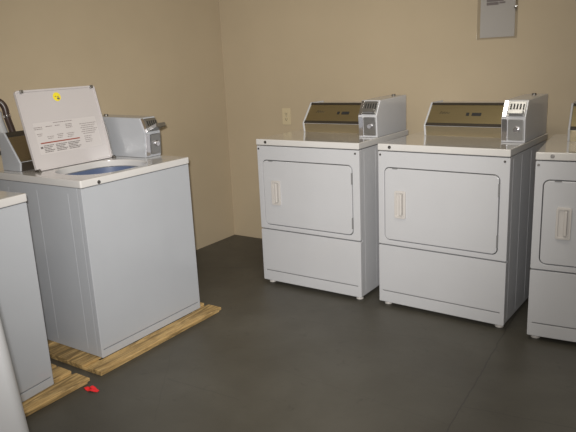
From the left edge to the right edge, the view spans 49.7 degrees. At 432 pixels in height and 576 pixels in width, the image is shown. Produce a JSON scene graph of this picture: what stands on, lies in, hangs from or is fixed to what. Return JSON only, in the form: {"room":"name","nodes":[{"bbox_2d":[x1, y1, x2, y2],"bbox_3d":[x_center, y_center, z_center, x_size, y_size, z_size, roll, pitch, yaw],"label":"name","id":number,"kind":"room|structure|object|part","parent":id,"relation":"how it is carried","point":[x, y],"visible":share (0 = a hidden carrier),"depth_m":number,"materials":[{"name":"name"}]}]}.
{"room":"laundry","nodes":[
{"label":"laundry","id":0,"kind":"room"},
{"bbox_2d":[0,0,234,249],"bbox_3d":[-1.894,-0.531,2.836,0.100,2.550,5.100,7,17,33],"label":"wall","id":1,"kind":"structure","parent":0,"point":[160,59],"depth_m":4.11,"materials":[{"name":"beige paint"}]},
{"bbox_2d":[0,111,7,154],"bbox_3d":[-1.488,0.022,3.378,0.091,1.176,0.105,7,17,33],"label":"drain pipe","id":2,"kind":"object","parent":1,"relation":"attached to","point":[3,129],"visible":0.16,"depth_m":3.23,"materials":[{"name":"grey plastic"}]},
{"bbox_2d":[0,99,15,131],"bbox_3d":[-1.456,-0.179,3.313,0.130,0.895,0.048,-10,16,-28],"label":"hose","id":3,"kind":"object","parent":2,"relation":"attached to","point":[6,115],"visible":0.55,"depth_m":3.22,"materials":[{"name":"brown rubber"}]},
{"bbox_2d":[26,235,575,431],"bbox_3d":[0.132,1.002,1.804,4.900,0.100,5.200,7,17,33],"label":"floor","id":4,"kind":"structure","parent":0,"point":[277,356],"depth_m":2.77,"materials":[{"name":"grey paint"}]},
{"bbox_2d":[0,318,28,431],"bbox_3d":[-1.156,0.588,1.637,0.672,0.900,0.692,7,17,33],"label":"appliance","id":5,"kind":"object","parent":4,"relation":"on","point":[12,415],"visible":1,"depth_m":1.67,"materials":[{"name":"metal"}]},
{"bbox_2d":[22,363,89,416],"bbox_3d":[-1.457,0.797,2.649,0.795,0.028,0.880,7,17,33],"label":"wooden pallet","id":6,"kind":"object","parent":4,"relation":"on","point":[65,383],"visible":0.47,"depth_m":2.69,"materials":[{"name":"brown wood"}]},
{"bbox_2d":[0,191,53,401],"bbox_3d":[-1.503,0.270,2.462,0.670,1.084,0.713,5,16,28],"label":"washing machine","id":7,"kind":"object","parent":6,"relation":"on","point":[21,311],"visible":1,"depth_m":2.55,"materials":[{"name":"white metal"}]},
{"bbox_3d":[-1.521,-0.020,2.387,0.666,0.035,0.705,5,16,28],"label":"panel","id":8,"kind":"part","parent":7,"relation":"part of","materials":[{"name":"white metal"}]},
{"bbox_2d":[84,386,98,391],"bbox_3d":[-0.864,0.758,2.726,0.085,0.012,0.035,7,17,33],"label":"scrap","id":9,"kind":"object","parent":4,"relation":"on","point":[91,388],"visible":1,"depth_m":2.72,"materials":[{"name":"red"}]},
{"bbox_2d":[47,302,220,375],"bbox_3d":[-0.943,0.586,3.390,0.795,0.028,0.859,7,17,33],"label":"wooden pallet","id":10,"kind":"object","parent":4,"relation":"on","point":[77,358],"visible":0.41,"depth_m":3.06,"materials":[{"name":"brown wood"}]},
{"bbox_2d":[0,85,199,357],"bbox_3d":[-0.984,-0.042,3.259,0.670,1.252,0.713,7,17,33],"label":"washing machine","id":11,"kind":"object","parent":10,"relation":"on","point":[110,215],"visible":0.99,"depth_m":3.08,"materials":[{"name":"white metal"}]},
{"bbox_3d":[-1.249,-0.462,3.295,0.019,0.024,0.538,7,17,33],"label":"trim","id":12,"kind":"part","parent":11,"relation":"part of","materials":[{"name":"grey"}]},
{"bbox_3d":[-1.207,-0.388,3.287,0.083,0.120,0.538,7,17,33],"label":"control panel","id":13,"kind":"part","parent":11,"relation":"part of","materials":[{"name":"brown metal"}]},
{"bbox_3d":[-1.143,-0.461,3.201,0.108,0.391,0.476,7,17,33],"label":"lid","id":14,"kind":"part","parent":11,"relation":"part of","materials":[{"name":"white metal"}]},
{"bbox_3d":[-0.998,-0.250,3.205,0.666,0.035,0.705,7,17,33],"label":"panel","id":15,"kind":"part","parent":11,"relation":"part of","materials":[{"name":"white metal"}]},
{"bbox_3d":[-0.718,0.198,3.139,0.029,0.821,0.699,7,17,33],"label":"panel","id":16,"kind":"part","parent":11,"relation":"part of","materials":[{"name":"white metal"}]},
{"bbox_3d":[-0.717,-0.392,3.366,0.015,0.111,0.074,7,17,33],"label":"vault door","id":17,"kind":"part","parent":11,"relation":"part of","materials":[{"name":"silver metal"}]},
{"bbox_2d":[256,94,407,298],"bbox_3d":[0.286,-0.163,3.868,0.698,1.135,0.671,7,17,34],"label":"dryer","id":18,"kind":"object","parent":4,"relation":"on","point":[319,185],"visible":0.98,"depth_m":3.62,"materials":[{"name":"white metal"}]},
{"bbox_3d":[-0.076,-0.136,3.726,0.064,0.150,0.023,7,17,34],"label":"handle","id":19,"kind":"part","parent":18,"relation":"part of","materials":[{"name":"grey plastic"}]},
{"bbox_3d":[0.112,-0.117,3.627,0.608,0.393,0.028,7,17,34],"label":"door","id":20,"kind":"part","parent":18,"relation":"part of","materials":[{"name":"white metal"}]},
{"bbox_3d":[0.117,-0.145,3.621,0.696,0.512,0.028,7,17,34],"label":"panel","id":21,"kind":"part","parent":18,"relation":"part of","materials":[{"name":"white metal"}]},
{"bbox_3d":[0.136,0.270,3.726,0.696,0.332,0.028,7,17,34],"label":"panel","id":22,"kind":"part","parent":18,"relation":"part of","materials":[{"name":"white metal"}]},
{"bbox_3d":[0.300,-0.577,3.827,0.473,0.016,0.015,7,17,34],"label":"trim","id":23,"kind":"part","parent":18,"relation":"part of","materials":[{"name":"grey"}]},
{"bbox_3d":[0.278,-0.483,3.796,0.698,0.036,0.650,7,17,34],"label":"panel","id":24,"kind":"part","parent":18,"relation":"part of","materials":[{"name":"white metal"}]},
{"bbox_3d":[0.325,-0.638,3.852,0.473,0.094,0.081,7,17,34],"label":"control panel","id":25,"kind":"part","parent":18,"relation":"part of","materials":[{"name":"brown metal"}]},
{"bbox_3d":[0.347,-0.699,3.873,0.473,0.013,0.012,7,17,34],"label":"trim","id":26,"kind":"part","parent":18,"relation":"part of","materials":[{"name":"grey"}]},
{"bbox_3d":[0.463,-0.508,3.522,0.076,0.105,0.014,7,17,34],"label":"vault door","id":27,"kind":"part","parent":18,"relation":"part of","materials":[{"name":"silver metal"}]},
{"bbox_2d":[378,93,547,327],"bbox_3d":[0.956,-0.081,3.420,0.698,1.135,0.671,8,17,36],"label":"dryer","id":28,"kind":"object","parent":4,"relation":"on","point":[456,194],"visible":0.99,"depth_m":3.19,"materials":[{"name":"white metal"}]},
{"bbox_3d":[0.590,-0.057,3.288,0.064,0.150,0.023,8,17,36],"label":"handle","id":29,"kind":"part","parent":28,"relation":"part of","materials":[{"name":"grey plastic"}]},
{"bbox_3d":[0.775,-0.036,3.185,0.608,0.393,0.028,8,17,36],"label":"door","id":30,"kind":"part","parent":28,"relation":"part of","materials":[{"name":"white metal"}]},
{"bbox_3d":[0.799,0.350,3.283,0.696,0.332,0.028,8,17,36],"label":"panel","id":31,"kind":"part","parent":28,"relation":"part of","materials":[{"name":"white metal"}]},
{"bbox_3d":[0.779,-0.064,3.179,0.696,0.512,0.028,8,17,36],"label":"panel","id":32,"kind":"part","parent":28,"relation":"part of","materials":[{"name":"white metal"}]},
{"bbox_3d":[0.947,-0.402,3.348,0.698,0.036,0.650,8,17,36],"label":"panel","id":33,"kind":"part","parent":28,"relation":"part of","materials":[{"name":"white metal"}]},
{"bbox_3d":[0.971,-0.495,3.379,0.473,0.016,0.015,8,17,36],"label":"trim","id":34,"kind":"part","parent":28,"relation":"part of","materials":[{"name":"grey"}]},
{"bbox_3d":[0.997,-0.556,3.403,0.473,0.094,0.081,8,17,36],"label":"control panel","id":35,"kind":"part","parent":28,"relation":"part of","materials":[{"name":"brown metal"}]},
{"bbox_3d":[1.020,-0.617,3.424,0.473,0.013,0.012,8,17,36],"label":"trim","id":36,"kind":"part","parent":28,"relation":"part of","materials":[{"name":"grey"}]},
{"bbox_3d":[1.125,-0.425,3.070,0.076,0.105,0.014,8,17,36],"label":"vault door","id":37,"kind":"part","parent":28,"relation":"part of","materials":[{"name":"silver metal"}]},
{"bbox_2d":[527,101,575,341],"bbox_3d":[1.585,0.003,2.972,0.698,1.135,0.671,5,16,29],"label":"dryer","id":38,"kind":"object","parent":4,"relation":"on","point":[552,282],"visible":1,"depth_m":2.86,"materials":[{"name":"white metal"}]},
{"bbox_3d":[1.459,0.438,2.814,0.696,0.332,0.028,5,16,29],"label":"panel","id":39,"kind":"part","parent":38,"relation":"part of","materials":[{"name":"white metal"}]},
{"bbox_3d":[1.440,0.023,2.710,0.696,0.512,0.028,5,16,29],"label":"panel","id":40,"kind":"part","parent":38,"relation":"part of","materials":[{"name":"white metal"}]},
{"bbox_3d":[1.575,-0.318,2.900,0.698,0.036,0.650,5,16,29],"label":"panel","id":41,"kind":"part","parent":38,"relation":"part of","materials":[{"name":"white metal"}]},
{"bbox_3d":[1.436,0.051,2.716,0.608,0.393,0.028,5,16,29],"label":"door","id":42,"kind":"part","parent":38,"relation":"part of","materials":[{"name":"white metal"}]},
{"bbox_3d":[1.239,0.037,2.795,0.064,0.150,0.023,5,16,29],"label":"handle","id":43,"kind":"part","parent":38,"relation":"part of","materials":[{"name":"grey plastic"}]},
{"bbox_3d":[1.613,-0.474,2.961,0.473,0.094,0.081,5,16,29],"label":"control panel","id":44,"kind":"part","parent":38,"relation":"part of","materials":[{"name":"brown metal"}]},
{"bbox_2d":[219,0,575,237],"bbox_3d":[1.487,-0.862,3.522,4.700,2.550,0.100,7,17,33],"label":"wall","id":45,"kind":"structure","parent":0,"point":[277,54],"depth_m":4.04,"materials":[{"name":"beige paint"}]},
{"bbox_2d":[282,108,290,124],"bbox_3d":[-0.011,-0.726,4.531,0.072,0.120,0.009,7,17,33],"label":"wall outlet","id":46,"kind":"object","parent":45,"relation":"attached to","point":[286,112],"visible":1,"depth_m":4.53,"materials":[{"name":"beige plastic"}]},
{"bbox_2d":[477,0,517,37],"bbox_3d":[1.199,-1.170,3.560,0.230,0.299,0.017,7,17,33],"label":"electrical panel","id":47,"kind":"object","parent":45,"relation":"attached to","point":[497,17],"visible":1,"depth_m":3.57,"materials":[{"name":"grey metal"}]}
]}

